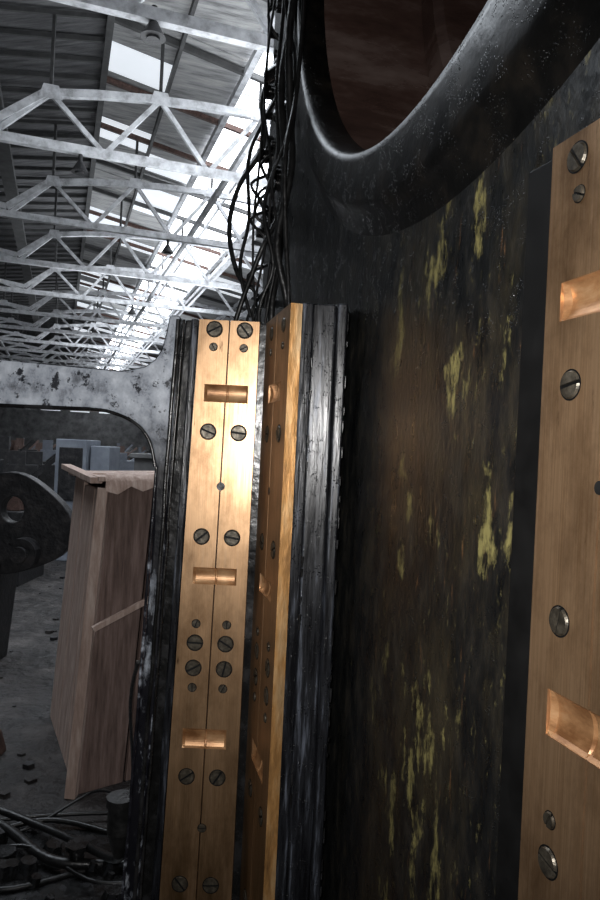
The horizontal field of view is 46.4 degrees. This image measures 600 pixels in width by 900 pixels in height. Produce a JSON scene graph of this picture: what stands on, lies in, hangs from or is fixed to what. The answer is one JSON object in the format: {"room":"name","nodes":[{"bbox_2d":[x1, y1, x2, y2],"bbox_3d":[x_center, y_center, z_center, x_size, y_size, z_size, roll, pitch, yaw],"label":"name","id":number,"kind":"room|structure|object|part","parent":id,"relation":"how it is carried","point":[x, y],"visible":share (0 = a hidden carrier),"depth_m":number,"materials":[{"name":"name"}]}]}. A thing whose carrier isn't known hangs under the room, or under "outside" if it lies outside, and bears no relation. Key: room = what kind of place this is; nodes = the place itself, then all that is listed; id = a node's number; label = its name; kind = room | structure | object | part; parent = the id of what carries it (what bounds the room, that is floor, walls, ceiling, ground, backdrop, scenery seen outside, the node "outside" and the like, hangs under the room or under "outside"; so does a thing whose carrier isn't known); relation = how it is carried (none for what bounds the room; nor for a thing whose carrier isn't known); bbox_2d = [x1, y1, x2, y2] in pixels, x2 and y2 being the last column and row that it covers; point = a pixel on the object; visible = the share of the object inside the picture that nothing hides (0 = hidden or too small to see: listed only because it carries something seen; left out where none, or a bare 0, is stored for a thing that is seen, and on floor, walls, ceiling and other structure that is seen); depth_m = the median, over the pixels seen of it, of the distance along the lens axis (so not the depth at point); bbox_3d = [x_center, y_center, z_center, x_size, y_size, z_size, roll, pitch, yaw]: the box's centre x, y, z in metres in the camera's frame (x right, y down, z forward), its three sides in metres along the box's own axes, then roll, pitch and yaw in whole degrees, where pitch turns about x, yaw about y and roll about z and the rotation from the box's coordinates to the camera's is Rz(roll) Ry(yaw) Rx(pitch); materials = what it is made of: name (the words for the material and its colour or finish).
{"room":"factory warehouse","nodes":[
{"label":"factory warehouse","id":0,"kind":"room"},
{"bbox_2d":[0,561,130,827],"bbox_3d":[-10.185,1.073,32.473,58.318,0.100,96.755,3,0,0],"label":"floor","id":1,"kind":"structure","parent":0,"point":[28,671],"depth_m":3.83,"materials":[{"name":"grey concrete"}]},
{"bbox_2d":[0,729,5,755],"bbox_3d":[-1.606,1.346,3.200,0.417,0.160,0.300,3,0,0],"label":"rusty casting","id":2,"kind":"object","parent":1,"relation":"on","point":[2,742],"visible":1,"depth_m":3.32,"materials":[{"name":"metal"}]},
{"bbox_2d":[0,459,43,586],"bbox_3d":[-3.288,0.722,7.300,1.000,1.250,0.800,3,0,0],"label":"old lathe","id":3,"kind":"object","parent":1,"relation":"on","point":[15,507],"visible":0.26,"depth_m":7.07,"materials":[{"name":"metal"}]},
{"bbox_2d":[0,471,71,658],"bbox_3d":[-1.855,0.778,4.585,0.765,1.272,0.430,3,0,0],"label":"machine part","id":4,"kind":"object","parent":1,"relation":"on","point":[40,537],"visible":0.96,"depth_m":4.50,"materials":[{"name":"metal"}]},
{"bbox_2d":[0,825,122,899],"bbox_3d":[-0.927,1.401,2.365,0.880,0.115,0.630,3,0,0],"label":"rubble","id":5,"kind":"object","parent":1,"relation":"on","point":[17,866],"visible":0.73,"depth_m":2.36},
{"bbox_2d":[0,564,128,798],"bbox_3d":[-2.109,1.389,5.650,3.075,0.026,6.656,3,0,0],"label":"rubble","id":6,"kind":"object","parent":1,"relation":"on","point":[27,765],"visible":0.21,"depth_m":3.17,"materials":[{"name":"stone"}]},
{"bbox_2d":[0,660,139,892],"bbox_3d":[-0.995,0.957,2.231,1.305,0.974,1.147,3,0,0],"label":"cables","id":7,"kind":"object","parent":1,"relation":"on","point":[37,821],"visible":0.61,"depth_m":2.44,"materials":[{"name":"black rubber"}]},
{"bbox_2d":[0,436,150,490],"bbox_3d":[-8.696,0.343,26.633,9.946,1.499,34.558,3,0,-17],"label":"brick wall","id":8,"kind":"structure","parent":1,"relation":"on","point":[36,459],"depth_m":14.19,"materials":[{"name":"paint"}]},
{"bbox_2d":[54,439,119,560],"bbox_3d":[-2.712,0.623,8.890,0.640,1.500,0.620,3,0,0],"label":"cabinet","id":9,"kind":"object","parent":1,"relation":"on","point":[88,455],"visible":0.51,"depth_m":8.60,"materials":[{"name":"metal"}]},
{"bbox_2d":[50,464,154,799],"bbox_3d":[-0.784,0.779,3.573,0.993,1.372,1.088,3,0,-33],"label":"wooden crate","id":10,"kind":"object","parent":1,"relation":"on","point":[101,628],"visible":0.54,"depth_m":3.04,"materials":[{"name":"brown wood"}]},
{"bbox_3d":[-0.735,0.141,3.590,0.940,0.093,1.073,3,0,-33],"label":"lid","id":11,"kind":"part","parent":10,"relation":"part of","materials":[{"name":"brown wood"}]},
{"bbox_2d":[106,789,129,859],"bbox_3d":[-0.396,0.872,1.620,0.109,0.140,0.068,3,0,0],"label":"cylinder","id":12,"kind":"object","parent":1,"relation":"on","point":[117,801],"depth_m":1.60,"materials":[{"name":"black metal"}]},
{"bbox_2d":[130,453,154,470],"bbox_3d":[-1.812,0.736,9.200,0.750,1.360,0.700,3,0,0],"label":"concrete block","id":13,"kind":"object","parent":1,"relation":"on","point":[142,461],"visible":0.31,"depth_m":8.90,"materials":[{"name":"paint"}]},
{"bbox_2d":[0,0,599,899],"bbox_3d":[-0.220,-0.661,0.964,2.134,4.300,2.742,3,0,-13],"label":"frame","id":14,"kind":"object","parent":1,"relation":"on","point":[427,132],"visible":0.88,"depth_m":1.09,"materials":[{"name":"metal"}]},
{"bbox_3d":[-0.897,0.572,1.565,1.202,1.774,0.160,3,0,0],"label":"arm frame","id":15,"kind":"part","parent":14,"relation":"part of","materials":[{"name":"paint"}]},
{"bbox_2d":[159,319,259,899],"bbox_3d":[-0.209,0.556,1.512,0.167,1.670,0.029,3,0,0],"label":"plate","id":16,"kind":"object","parent":14,"relation":"attached to","point":[200,811],"visible":1,"depth_m":1.50,"materials":[{"name":"brown metal"}]},
{"bbox_2d":[227,0,305,323],"bbox_3d":[-0.034,-0.946,1.957,0.202,1.617,0.601,3,0,-20],"label":"cable bundle","id":17,"kind":"object","parent":14,"relation":"attached to","point":[282,72],"visible":0.84,"depth_m":1.91,"materials":[{"name":"black rubber"}]},
{"bbox_2d":[239,303,302,899],"bbox_3d":[-0.073,0.561,1.416,0.029,1.672,0.240,3,0,-14],"label":"plate","id":18,"kind":"object","parent":14,"relation":"attached to","point":[283,331],"visible":1,"depth_m":1.34,"materials":[{"name":"brown metal"}]},
{"bbox_2d":[518,119,599,899],"bbox_3d":[0.233,0.561,0.601,0.025,1.700,0.150,3,0,-16],"label":"plate","id":19,"kind":"object","parent":14,"relation":"attached to","point":[560,843],"visible":1,"depth_m":0.62,"materials":[{"name":"brown metal"}]},
{"bbox_2d":[5,351,128,369],"bbox_3d":[-23.768,-8.067,65.303,22.667,2.614,7.913,3,0,0],"label":"roof truss","id":20,"kind":"object","parent":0,"point":[80,365],"depth_m":66.66,"materials":[{"name":"white metal"}]},
{"bbox_2d":[0,339,144,370],"bbox_3d":[-20.516,-7.914,55.848,22.667,2.614,7.913,3,0,0],"label":"roof truss","id":21,"kind":"object","parent":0,"point":[52,357],"depth_m":56.85,"materials":[{"name":"white metal"}]},
{"bbox_2d":[0,346,144,369],"bbox_3d":[-22.142,-7.990,60.576,22.667,2.614,7.913,3,0,0],"label":"roof truss","id":22,"kind":"object","parent":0,"point":[82,359],"depth_m":61.82,"materials":[{"name":"white metal"}]},
{"bbox_2d":[0,361,149,452],"bbox_3d":[-27.433,-4.843,75.175,24.700,10.100,0.250,3,0,-19],"label":"wall","id":23,"kind":"structure","parent":0,"point":[29,424],"depth_m":75.93,"materials":[{"name":"paint"}]},
{"bbox_2d":[0,330,157,367],"bbox_3d":[-18.890,-7.837,51.121,22.667,2.614,7.913,3,0,0],"label":"roof truss","id":24,"kind":"object","parent":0,"point":[36,357],"depth_m":51.53,"materials":[{"name":"white metal"}]},
{"bbox_2d":[0,316,162,361],"bbox_3d":[-17.264,-7.761,46.393,22.667,2.614,7.913,3,0,0],"label":"roof truss","id":25,"kind":"object","parent":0,"point":[31,348],"depth_m":47.03,"materials":[{"name":"white metal"}]},
{"bbox_2d":[0,302,166,353],"bbox_3d":[-15.638,-7.685,41.666,22.667,2.614,7.913,3,0,0],"label":"roof truss","id":26,"kind":"object","parent":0,"point":[29,338],"depth_m":42.39,"materials":[{"name":"white metal"}]},
{"bbox_2d":[0,0,272,370],"bbox_3d":[-12.344,-8.109,31.847,24.701,2.238,92.501,3,0,-19],"label":"ceiling","id":27,"kind":"structure","parent":0,"point":[133,61],"depth_m":18.26,"materials":[{"name":"grey metal"}]},
{"bbox_2d":[0,0,274,369],"bbox_3d":[-14.263,-8.079,37.110,24.518,2.189,79.701,3,0,-19],"label":"roof","id":28,"kind":"structure","parent":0,"point":[247,73],"depth_m":21.33,"materials":[{"name":"grey metal"}]},
{"bbox_2d":[71,154,88,175],"bbox_3d":[-4.349,-5.686,13.853,0.340,0.450,0.340,3,0,0],"label":"pendant lamp","id":29,"kind":"object","parent":28,"relation":"hanging from","point":[79,168],"visible":1,"depth_m":13.79,"materials":[{"name":"metal"}]},
{"bbox_2d":[0,283,185,342],"bbox_3d":[-14.012,-7.608,36.938,22.667,2.614,7.913,3,0,0],"label":"roof truss","id":30,"kind":"object","parent":28,"relation":"attached to","point":[25,325],"depth_m":37.67,"materials":[{"name":"white metal"}]},
{"bbox_2d":[0,261,251,328],"bbox_3d":[-12.386,-7.532,32.210,22.667,2.614,7.913,3,0,0],"label":"roof truss","id":31,"kind":"object","parent":28,"relation":"attached to","point":[22,309],"depth_m":33.11,"materials":[{"name":"white metal"}]},
{"bbox_2d":[0,239,259,317],"bbox_3d":[-10.760,-7.455,27.483,22.667,2.614,7.913,3,0,0],"label":"roof truss","id":32,"kind":"object","parent":28,"relation":"attached to","point":[14,287],"depth_m":28.58,"materials":[{"name":"white metal"}]},
{"bbox_2d":[0,124,260,252],"bbox_3d":[-7.508,-7.303,18.028,22.667,2.614,7.914,3,0,0],"label":"roof truss","id":33,"kind":"object","parent":28,"relation":"attached to","point":[19,201],"depth_m":18.91,"materials":[{"name":"white metal"}]},
{"bbox_2d":[0,188,262,292],"bbox_3d":[-9.134,-7.379,22.755,22.667,2.614,7.913,3,0,0],"label":"roof truss","id":34,"kind":"object","parent":28,"relation":"attached to","point":[6,255],"depth_m":23.64,"materials":[{"name":"white metal"}]},
{"bbox_2d":[128,305,135,314],"bbox_3d":[-6.913,-5.806,28.834,0.340,0.450,0.340,3,0,0],"label":"pendant lamp","id":35,"kind":"object","parent":28,"relation":"hanging from","point":[131,312],"visible":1,"depth_m":28.76,"materials":[{"name":"metal"}]},
{"bbox_2d":[0,14,269,186],"bbox_3d":[-5.882,-7.226,13.300,22.667,2.614,7.913,3,0,0],"label":"roof truss","id":36,"kind":"object","parent":28,"relation":"attached to","point":[17,110],"depth_m":14.09,"materials":[{"name":"white metal"}]},
{"bbox_2d":[0,84,270,370],"bbox_3d":[-11.101,-7.129,39.641,11.930,1.360,76.401,3,0,-19],"label":"ties","id":37,"kind":"object","parent":28,"relation":"attached to","point":[7,170],"visible":0.12,"depth_m":21.92,"materials":[{"name":"paint"}]},
{"bbox_2d":[140,5,165,44],"bbox_3d":[-1.961,-5.723,9.386,0.340,0.450,0.340,3,0,0],"label":"pendant lamp","id":38,"kind":"object","parent":28,"relation":"hanging from","point":[152,33],"visible":0.97,"depth_m":9.32,"materials":[{"name":"metal"}]},
{"bbox_2d":[49,0,273,53],"bbox_3d":[-4.256,-7.150,8.572,22.667,2.614,7.914,3,0,0],"label":"roof truss","id":39,"kind":"object","parent":28,"relation":"attached to","point":[134,10],"depth_m":9.48,"materials":[{"name":"white metal"}]},
{"bbox_2d":[161,240,173,254],"bbox_3d":[-3.661,-5.653,19.379,0.340,0.450,0.340,3,0,0],"label":"pendant lamp","id":40,"kind":"object","parent":28,"relation":"hanging from","point":[167,250],"visible":1,"depth_m":19.31,"materials":[{"name":"metal"}]}
]}

